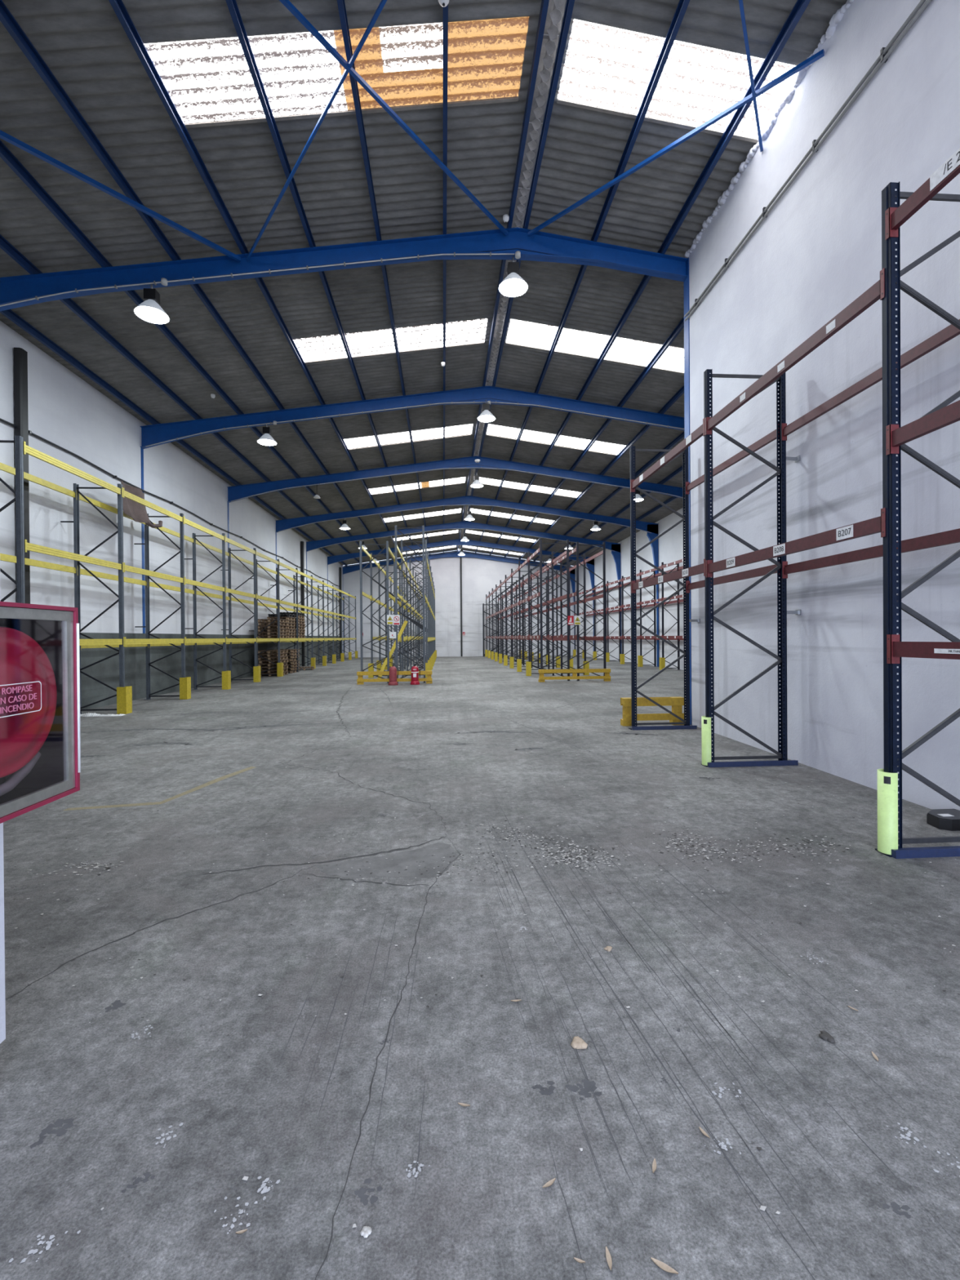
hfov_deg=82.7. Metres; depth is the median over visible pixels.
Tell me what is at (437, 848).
litter
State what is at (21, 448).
rack
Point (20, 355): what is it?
downpipe
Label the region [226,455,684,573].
frame
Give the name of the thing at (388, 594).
rack
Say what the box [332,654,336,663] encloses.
guard
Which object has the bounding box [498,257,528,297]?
lamp
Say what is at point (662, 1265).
dry leaf
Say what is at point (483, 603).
frame
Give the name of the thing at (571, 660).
guard
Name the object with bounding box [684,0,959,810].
wall
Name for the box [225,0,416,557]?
roof purlin
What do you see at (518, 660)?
guard
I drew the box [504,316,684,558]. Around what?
roof purlin
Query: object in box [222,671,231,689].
guard
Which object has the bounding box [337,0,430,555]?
roof purlin
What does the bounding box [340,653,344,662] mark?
guard
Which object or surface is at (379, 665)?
guard
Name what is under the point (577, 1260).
dry leaf
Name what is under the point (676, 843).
litter
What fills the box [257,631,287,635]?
pallet
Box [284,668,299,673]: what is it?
pallet
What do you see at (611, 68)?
skylight
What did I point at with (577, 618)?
safety sign
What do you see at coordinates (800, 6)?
roof purlin
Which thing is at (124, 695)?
guard
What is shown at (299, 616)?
pallet
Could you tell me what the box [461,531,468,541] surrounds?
lamp
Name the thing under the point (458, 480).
window
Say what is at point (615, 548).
frame
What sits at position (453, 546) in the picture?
window
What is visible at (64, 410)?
wall
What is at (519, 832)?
litter
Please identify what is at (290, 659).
pallet
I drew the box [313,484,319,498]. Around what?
lamp
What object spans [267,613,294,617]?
pallet
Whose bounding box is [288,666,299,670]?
pallet
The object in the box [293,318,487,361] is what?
window
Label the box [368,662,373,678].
guard
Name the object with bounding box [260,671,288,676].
pallet
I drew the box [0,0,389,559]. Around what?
roof purlin
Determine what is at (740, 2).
brace
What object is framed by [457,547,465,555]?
lamp
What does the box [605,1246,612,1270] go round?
dry leaf
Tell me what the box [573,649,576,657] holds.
guard
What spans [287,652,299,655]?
pallet
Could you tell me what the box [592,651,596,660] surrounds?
guard
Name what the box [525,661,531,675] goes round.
guard
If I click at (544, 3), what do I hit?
roof purlin
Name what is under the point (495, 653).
guard
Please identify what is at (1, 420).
cable
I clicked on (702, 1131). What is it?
dry leaf
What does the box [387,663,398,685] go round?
fire extinguisher
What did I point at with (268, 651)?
pallet
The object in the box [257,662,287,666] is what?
pallet
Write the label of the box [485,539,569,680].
rack
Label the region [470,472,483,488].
lamp
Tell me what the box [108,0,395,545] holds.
roof purlin
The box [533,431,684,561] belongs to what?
roof purlin
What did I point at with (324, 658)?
guard
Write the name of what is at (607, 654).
guard
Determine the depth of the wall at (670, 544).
32.34 m
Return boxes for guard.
[116,686,132,714]
[179,676,191,699]
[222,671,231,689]
[253,666,260,682]
[276,662,283,676]
[311,657,315,668]
[322,655,326,666]
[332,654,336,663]
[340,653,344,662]
[348,652,351,659]
[356,671,432,684]
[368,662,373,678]
[376,660,381,671]
[389,656,392,666]
[425,662,430,677]
[427,659,431,671]
[487,650,490,657]
[490,651,493,659]
[494,652,497,661]
[498,653,502,663]
[503,655,507,665]
[509,657,514,668]
[516,658,521,671]
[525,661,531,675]
[537,668,610,682]
[555,656,560,667]
[569,658,573,669]
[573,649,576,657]
[582,661,589,675]
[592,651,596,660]
[605,652,609,662]
[620,653,624,664]
[620,696,684,726]
[637,655,643,666]
[659,657,665,670]
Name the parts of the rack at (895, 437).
post, label plate, label plate, label plate, label plate, rail, label plate, post, label plate, post, label plate, rail, label plate, post, label plate, foot plate, post, rail, label plate, label plate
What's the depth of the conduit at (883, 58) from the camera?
6.51 m
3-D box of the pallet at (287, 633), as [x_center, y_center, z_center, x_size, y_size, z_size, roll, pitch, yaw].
[-9.599,-0.304,26.404,1.000,0.144,1.200,0,0,-5]
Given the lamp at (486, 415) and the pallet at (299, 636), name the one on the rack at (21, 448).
the pallet at (299, 636)
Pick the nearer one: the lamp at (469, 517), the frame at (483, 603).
the lamp at (469, 517)
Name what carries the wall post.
on the floor
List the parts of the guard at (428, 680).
rail, rail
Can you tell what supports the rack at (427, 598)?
on the floor
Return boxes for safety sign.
[386,614,392,624]
[389,631,395,638]
[393,614,399,625]
[568,615,573,624]
[574,615,580,624]
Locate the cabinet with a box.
[0,601,80,823]
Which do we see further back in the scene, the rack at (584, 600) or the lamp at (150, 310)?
the rack at (584, 600)
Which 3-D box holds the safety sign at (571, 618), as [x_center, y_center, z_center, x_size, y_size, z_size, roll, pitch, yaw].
[3.423,-0.742,20.591,0.220,0.340,0.010,0,0,-4]
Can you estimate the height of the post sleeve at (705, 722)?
0.618 m
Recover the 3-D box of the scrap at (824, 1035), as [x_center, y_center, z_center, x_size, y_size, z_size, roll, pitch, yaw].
[1.438,1.647,2.268,0.055,0.011,0.065,0,0,-4]
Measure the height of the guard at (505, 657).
0.610 m
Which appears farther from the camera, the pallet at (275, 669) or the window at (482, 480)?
the window at (482, 480)
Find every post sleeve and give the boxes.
[701,715,711,765]
[876,768,897,854]
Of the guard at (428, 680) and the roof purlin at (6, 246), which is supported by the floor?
the guard at (428, 680)
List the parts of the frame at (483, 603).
post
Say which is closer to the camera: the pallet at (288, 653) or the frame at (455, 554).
the pallet at (288, 653)
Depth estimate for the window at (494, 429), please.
20.26 m
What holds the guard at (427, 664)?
on the floor
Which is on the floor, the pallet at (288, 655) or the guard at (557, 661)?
the guard at (557, 661)
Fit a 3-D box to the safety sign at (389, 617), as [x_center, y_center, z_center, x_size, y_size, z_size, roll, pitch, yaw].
[-3.321,-0.749,20.137,0.220,0.360,0.014,0,0,-4]
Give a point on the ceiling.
(85, 45)
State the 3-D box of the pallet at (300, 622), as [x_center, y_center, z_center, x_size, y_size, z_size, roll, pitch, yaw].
[-9.688,-0.890,28.145,1.000,0.144,1.200,0,0,-3]
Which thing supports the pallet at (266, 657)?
on the pallet at (286, 660)
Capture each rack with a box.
[0,435,356,714]
[359,541,419,683]
[394,525,435,683]
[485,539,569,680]
[502,542,605,680]
[573,558,685,670]
[628,147,959,858]
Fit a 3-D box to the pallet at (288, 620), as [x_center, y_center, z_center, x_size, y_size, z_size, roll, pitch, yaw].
[-9.623,-0.882,26.438,1.000,0.144,1.200,0,0,-4]
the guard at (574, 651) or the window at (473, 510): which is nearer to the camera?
the window at (473, 510)
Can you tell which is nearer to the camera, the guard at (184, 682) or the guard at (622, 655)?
the guard at (184, 682)
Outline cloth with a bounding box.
[120,480,162,528]
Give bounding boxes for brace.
[0,129,240,262]
[246,0,386,260]
[279,0,507,235]
[527,48,824,236]
[738,0,763,151]
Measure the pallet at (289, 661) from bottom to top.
0.144 m
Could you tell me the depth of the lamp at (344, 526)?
28.48 m
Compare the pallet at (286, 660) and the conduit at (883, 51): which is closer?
the conduit at (883, 51)
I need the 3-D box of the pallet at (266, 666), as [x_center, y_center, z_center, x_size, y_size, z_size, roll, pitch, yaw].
[-9.491,1.262,25.091,1.000,0.144,1.200,0,0,-3]
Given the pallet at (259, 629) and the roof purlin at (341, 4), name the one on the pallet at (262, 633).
the pallet at (259, 629)
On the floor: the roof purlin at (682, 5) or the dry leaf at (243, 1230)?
the dry leaf at (243, 1230)
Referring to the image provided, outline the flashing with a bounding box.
[457,0,566,550]
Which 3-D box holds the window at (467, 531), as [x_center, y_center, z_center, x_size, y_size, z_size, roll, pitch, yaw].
[1.529,-7.525,39.519,5.100,0.753,1.000,0,0,-4]
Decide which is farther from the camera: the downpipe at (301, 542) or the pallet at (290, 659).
the downpipe at (301, 542)
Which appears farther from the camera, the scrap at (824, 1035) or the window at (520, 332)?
the window at (520, 332)
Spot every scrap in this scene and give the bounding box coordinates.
[360,1226,372,1237]
[570,1035,587,1048]
[604,946,612,951]
[818,1030,835,1043]
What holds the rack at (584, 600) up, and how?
on the floor
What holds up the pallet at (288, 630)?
on the pallet at (287, 633)
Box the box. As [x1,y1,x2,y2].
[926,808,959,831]
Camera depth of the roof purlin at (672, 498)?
29.55 m
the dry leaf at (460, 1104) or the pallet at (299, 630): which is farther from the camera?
the pallet at (299, 630)
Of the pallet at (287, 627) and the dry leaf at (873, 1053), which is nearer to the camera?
the dry leaf at (873, 1053)
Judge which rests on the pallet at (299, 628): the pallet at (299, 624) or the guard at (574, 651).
the pallet at (299, 624)
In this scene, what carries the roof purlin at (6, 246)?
attached to the frame at (235, 493)
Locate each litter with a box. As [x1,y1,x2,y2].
[13,728,959,1227]
[30,859,129,875]
[283,857,511,885]
[424,848,518,880]
[475,819,662,886]
[645,826,883,871]
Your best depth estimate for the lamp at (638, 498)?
23.04 m
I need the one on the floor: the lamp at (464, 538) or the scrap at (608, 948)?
the scrap at (608, 948)
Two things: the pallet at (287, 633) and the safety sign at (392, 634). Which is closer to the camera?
the safety sign at (392, 634)
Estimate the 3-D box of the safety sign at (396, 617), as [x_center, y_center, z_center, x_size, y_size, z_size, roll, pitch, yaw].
[-3.082,-0.736,20.154,0.240,0.370,0.012,0,0,-4]
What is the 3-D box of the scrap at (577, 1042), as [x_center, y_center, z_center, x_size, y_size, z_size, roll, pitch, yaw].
[0.405,1.653,2.244,0.071,0.014,0.064,0,0,-4]
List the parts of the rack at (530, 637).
post, post, post, post, post, post, post, post, post, post, post, post, post, post, post, post, post, post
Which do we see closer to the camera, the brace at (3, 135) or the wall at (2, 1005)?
the wall at (2, 1005)
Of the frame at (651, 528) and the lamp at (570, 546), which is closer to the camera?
the frame at (651, 528)
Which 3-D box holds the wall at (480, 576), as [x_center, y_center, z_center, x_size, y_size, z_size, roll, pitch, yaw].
[-1.708,-3.228,48.085,20.860,9.360,0.250,0,0,-4]
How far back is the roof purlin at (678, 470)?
27.21 m
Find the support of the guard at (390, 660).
on the floor
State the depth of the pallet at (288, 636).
26.36 m
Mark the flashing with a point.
(555, 13)
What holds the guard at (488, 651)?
on the floor
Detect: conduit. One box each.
[684,0,925,316]
[684,0,932,320]
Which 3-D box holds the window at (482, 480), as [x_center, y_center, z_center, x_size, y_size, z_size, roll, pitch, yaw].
[2.390,-7.469,26.688,5.100,0.754,1.000,0,0,-4]
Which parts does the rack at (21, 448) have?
post, post, post, post, post, post, post, post, post, post, post, post, post, post, post, post, post, post, post, post, post, post, post, post, post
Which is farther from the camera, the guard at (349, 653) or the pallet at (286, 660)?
the guard at (349, 653)
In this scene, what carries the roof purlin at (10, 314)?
attached to the frame at (235, 493)
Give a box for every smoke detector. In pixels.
[438,0,448,7]
[502,213,509,222]
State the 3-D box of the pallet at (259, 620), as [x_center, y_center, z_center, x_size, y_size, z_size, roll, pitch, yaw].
[-9.533,-0.876,25.105,1.000,0.144,1.200,0,0,-5]
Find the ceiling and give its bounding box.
[0,0,847,565]
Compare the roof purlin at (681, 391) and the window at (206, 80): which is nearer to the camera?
the window at (206, 80)
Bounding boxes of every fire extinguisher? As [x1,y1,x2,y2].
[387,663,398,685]
[409,663,420,684]
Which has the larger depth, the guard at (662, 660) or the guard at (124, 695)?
the guard at (662, 660)
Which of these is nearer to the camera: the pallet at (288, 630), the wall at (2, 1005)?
the wall at (2, 1005)
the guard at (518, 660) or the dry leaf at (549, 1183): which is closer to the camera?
the dry leaf at (549, 1183)
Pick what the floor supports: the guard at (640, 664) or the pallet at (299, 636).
the guard at (640, 664)
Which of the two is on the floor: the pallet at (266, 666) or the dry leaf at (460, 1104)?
the dry leaf at (460, 1104)
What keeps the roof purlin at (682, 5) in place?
attached to the frame at (235, 493)
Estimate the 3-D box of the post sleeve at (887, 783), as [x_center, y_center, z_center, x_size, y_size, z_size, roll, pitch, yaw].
[3.099,1.310,4.173,0.086,0.618,0.140,0,0,-4]
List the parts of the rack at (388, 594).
post, post, post, post, post, post, post, post, post, post, post, post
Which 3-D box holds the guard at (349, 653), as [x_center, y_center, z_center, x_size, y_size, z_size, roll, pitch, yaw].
[-10.134,1.237,42.573,0.200,0.610,0.240,0,0,-4]
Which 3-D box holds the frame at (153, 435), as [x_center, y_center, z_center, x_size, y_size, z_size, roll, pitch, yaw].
[0.319,-3.008,16.407,20.560,9.200,0.222,0,0,-4]
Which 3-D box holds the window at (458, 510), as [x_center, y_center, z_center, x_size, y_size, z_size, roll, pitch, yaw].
[-3.458,-7.481,32.739,4.640,0.690,1.000,0,0,-4]
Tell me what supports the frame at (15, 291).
on the floor
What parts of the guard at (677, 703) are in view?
rail, rail, rail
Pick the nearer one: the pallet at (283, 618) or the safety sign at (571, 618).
the safety sign at (571, 618)
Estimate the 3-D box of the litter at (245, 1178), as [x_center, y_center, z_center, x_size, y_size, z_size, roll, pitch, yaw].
[0.325,1.639,5.711,7.902,0.005,8.461,0,0,-4]
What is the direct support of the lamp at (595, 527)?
hanging from the frame at (651, 528)
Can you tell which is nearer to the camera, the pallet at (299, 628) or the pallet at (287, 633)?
the pallet at (287, 633)
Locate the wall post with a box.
[460,557,462,656]
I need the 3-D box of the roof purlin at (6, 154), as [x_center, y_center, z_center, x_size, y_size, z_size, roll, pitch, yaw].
[-7.422,-6.645,22.204,0.062,0.160,50.560,0,0,-4]
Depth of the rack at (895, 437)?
4.79 m
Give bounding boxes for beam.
[377,620,408,678]
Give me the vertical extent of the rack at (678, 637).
5.300 m
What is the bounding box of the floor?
[0,655,959,1279]
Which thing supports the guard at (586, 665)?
on the floor
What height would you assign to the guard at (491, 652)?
0.610 m
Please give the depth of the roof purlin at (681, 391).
20.28 m
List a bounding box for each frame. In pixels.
[0,226,691,724]
[139,386,684,633]
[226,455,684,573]
[275,495,658,666]
[306,520,621,653]
[327,538,594,651]
[342,551,575,653]
[482,603,497,648]
[482,617,497,650]
[483,603,498,656]
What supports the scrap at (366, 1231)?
on the floor
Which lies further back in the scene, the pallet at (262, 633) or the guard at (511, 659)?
the guard at (511, 659)
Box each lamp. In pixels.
[133,284,169,324]
[257,423,276,445]
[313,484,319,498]
[339,518,350,529]
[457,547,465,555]
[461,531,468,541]
[464,508,474,520]
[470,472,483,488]
[477,400,495,422]
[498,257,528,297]
[564,542,573,549]
[591,519,600,530]
[633,489,643,502]
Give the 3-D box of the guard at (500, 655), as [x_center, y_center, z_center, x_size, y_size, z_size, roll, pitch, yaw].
[1.314,1.188,35.072,0.200,0.610,0.240,0,0,-4]
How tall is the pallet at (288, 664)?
0.144 m
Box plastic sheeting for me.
[80,712,125,716]
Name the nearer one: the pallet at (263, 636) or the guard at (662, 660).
the pallet at (263, 636)
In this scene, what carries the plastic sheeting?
on the floor
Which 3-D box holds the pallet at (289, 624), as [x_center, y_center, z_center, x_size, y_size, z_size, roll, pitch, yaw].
[-9.620,-0.737,26.427,1.000,0.144,1.200,0,0,-3]
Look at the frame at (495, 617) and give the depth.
47.72 m
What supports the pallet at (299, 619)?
on the pallet at (300, 622)
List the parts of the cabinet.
hinge rod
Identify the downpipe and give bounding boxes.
[13,347,30,604]
[300,541,305,666]
[339,567,342,658]
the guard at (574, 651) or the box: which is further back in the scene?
the guard at (574, 651)
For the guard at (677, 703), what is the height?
0.515 m
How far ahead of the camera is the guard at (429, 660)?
25.98 m
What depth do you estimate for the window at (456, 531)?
39.15 m
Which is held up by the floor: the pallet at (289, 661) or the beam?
the beam
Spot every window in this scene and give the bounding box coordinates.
[144,16,528,123]
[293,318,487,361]
[343,423,472,448]
[368,476,465,494]
[383,508,461,522]
[393,529,457,541]
[402,545,456,554]
[462,545,523,555]
[466,529,536,542]
[470,508,554,524]
[479,476,581,497]
[486,423,625,454]
[506,319,684,372]
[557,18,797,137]
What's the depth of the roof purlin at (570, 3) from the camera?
8.29 m
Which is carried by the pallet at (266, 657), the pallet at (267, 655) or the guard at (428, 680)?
the pallet at (267, 655)
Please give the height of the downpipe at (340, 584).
7.600 m
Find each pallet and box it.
[257,618,287,622]
[257,622,288,626]
[257,625,287,628]
[257,628,287,631]
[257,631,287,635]
[257,635,287,638]
[257,649,288,653]
[257,653,287,657]
[257,656,288,660]
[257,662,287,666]
[258,658,288,663]
[260,665,288,670]
[260,668,288,673]
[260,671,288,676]
[266,617,295,620]
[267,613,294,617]
[270,631,295,635]
[274,629,295,632]
[274,662,299,666]
[275,648,299,652]
[280,612,302,615]
[280,622,295,626]
[280,626,294,629]
[280,654,299,658]
[281,660,299,664]
[282,617,304,621]
[284,657,296,661]
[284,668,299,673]
[285,615,304,618]
[287,619,294,623]
[287,635,295,638]
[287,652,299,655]
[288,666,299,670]
[294,621,305,624]
[294,623,305,626]
[294,626,304,629]
[294,635,305,638]
[295,629,305,632]
[298,666,314,670]
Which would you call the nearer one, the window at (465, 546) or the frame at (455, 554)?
the window at (465, 546)
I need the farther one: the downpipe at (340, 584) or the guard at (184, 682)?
the downpipe at (340, 584)
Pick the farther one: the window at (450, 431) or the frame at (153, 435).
the window at (450, 431)
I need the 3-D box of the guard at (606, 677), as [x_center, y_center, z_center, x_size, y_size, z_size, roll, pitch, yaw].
[3.526,1.319,20.350,2.700,0.460,0.175,0,0,-4]
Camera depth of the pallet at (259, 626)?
25.01 m
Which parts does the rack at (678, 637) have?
post, post, post, post, post, post, post, post, post, post, post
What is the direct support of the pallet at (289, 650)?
on the pallet at (288, 653)
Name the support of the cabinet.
attached to the wall at (2, 1005)
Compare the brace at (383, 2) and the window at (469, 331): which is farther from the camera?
the window at (469, 331)
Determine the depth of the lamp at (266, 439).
15.88 m
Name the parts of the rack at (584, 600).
post, post, post, post, post, post, post, post, post, post, post, post, post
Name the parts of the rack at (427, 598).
post, post, post, post, post, post, post, post, post, post, post, post, post, post, post, post, post, post, post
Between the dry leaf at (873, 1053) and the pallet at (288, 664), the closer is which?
the dry leaf at (873, 1053)
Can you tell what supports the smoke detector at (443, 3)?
attached to the roof purlin at (445, 10)
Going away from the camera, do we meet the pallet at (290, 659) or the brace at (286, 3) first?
the brace at (286, 3)
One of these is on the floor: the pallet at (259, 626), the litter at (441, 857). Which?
the litter at (441, 857)
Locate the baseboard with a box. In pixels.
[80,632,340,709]
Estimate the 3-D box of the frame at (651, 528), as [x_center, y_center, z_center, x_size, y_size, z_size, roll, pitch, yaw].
[-0.529,-3.063,29.040,20.560,9.200,0.175,0,0,-4]
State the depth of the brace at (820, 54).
7.77 m
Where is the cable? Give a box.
[0,417,338,586]
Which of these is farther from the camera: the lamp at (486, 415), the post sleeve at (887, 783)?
the lamp at (486, 415)
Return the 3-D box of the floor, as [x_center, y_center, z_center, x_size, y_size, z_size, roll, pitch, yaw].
[0.167,1.696,20.866,21.500,0.252,55.600,0,0,-4]
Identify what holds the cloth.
hanging from the rack at (21, 448)
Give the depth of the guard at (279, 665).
24.21 m
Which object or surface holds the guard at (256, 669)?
on the floor
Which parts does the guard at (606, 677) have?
rail, rail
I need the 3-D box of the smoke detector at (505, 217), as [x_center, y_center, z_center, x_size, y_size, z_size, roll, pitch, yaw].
[0.458,-7.430,9.640,0.110,0.112,0.108,0,0,-4]
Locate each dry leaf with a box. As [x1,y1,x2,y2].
[235,1229,247,1234]
[457,1102,470,1106]
[542,1177,555,1187]
[573,1257,585,1262]
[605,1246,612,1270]
[650,1257,678,1274]
[652,1158,656,1173]
[698,1126,710,1137]
[871,1051,878,1061]
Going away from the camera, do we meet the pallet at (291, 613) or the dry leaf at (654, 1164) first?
the dry leaf at (654, 1164)
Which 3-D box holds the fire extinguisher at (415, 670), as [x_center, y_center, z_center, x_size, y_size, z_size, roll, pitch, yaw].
[-2.332,1.219,19.613,0.370,0.754,0.351,0,0,-4]
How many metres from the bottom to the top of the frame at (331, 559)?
9.200 m
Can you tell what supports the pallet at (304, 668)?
on the floor
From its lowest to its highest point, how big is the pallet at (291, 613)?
0.144 m
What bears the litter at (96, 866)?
on the floor
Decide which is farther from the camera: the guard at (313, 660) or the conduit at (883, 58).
the guard at (313, 660)
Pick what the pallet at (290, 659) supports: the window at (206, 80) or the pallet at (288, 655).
the pallet at (288, 655)
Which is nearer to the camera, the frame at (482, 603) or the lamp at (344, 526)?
the lamp at (344, 526)
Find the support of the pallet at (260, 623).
on the pallet at (259, 626)
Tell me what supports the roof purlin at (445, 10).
attached to the frame at (235, 493)
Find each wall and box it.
[0,320,342,648]
[0,587,5,1043]
[342,550,574,657]
[574,507,685,670]
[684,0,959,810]

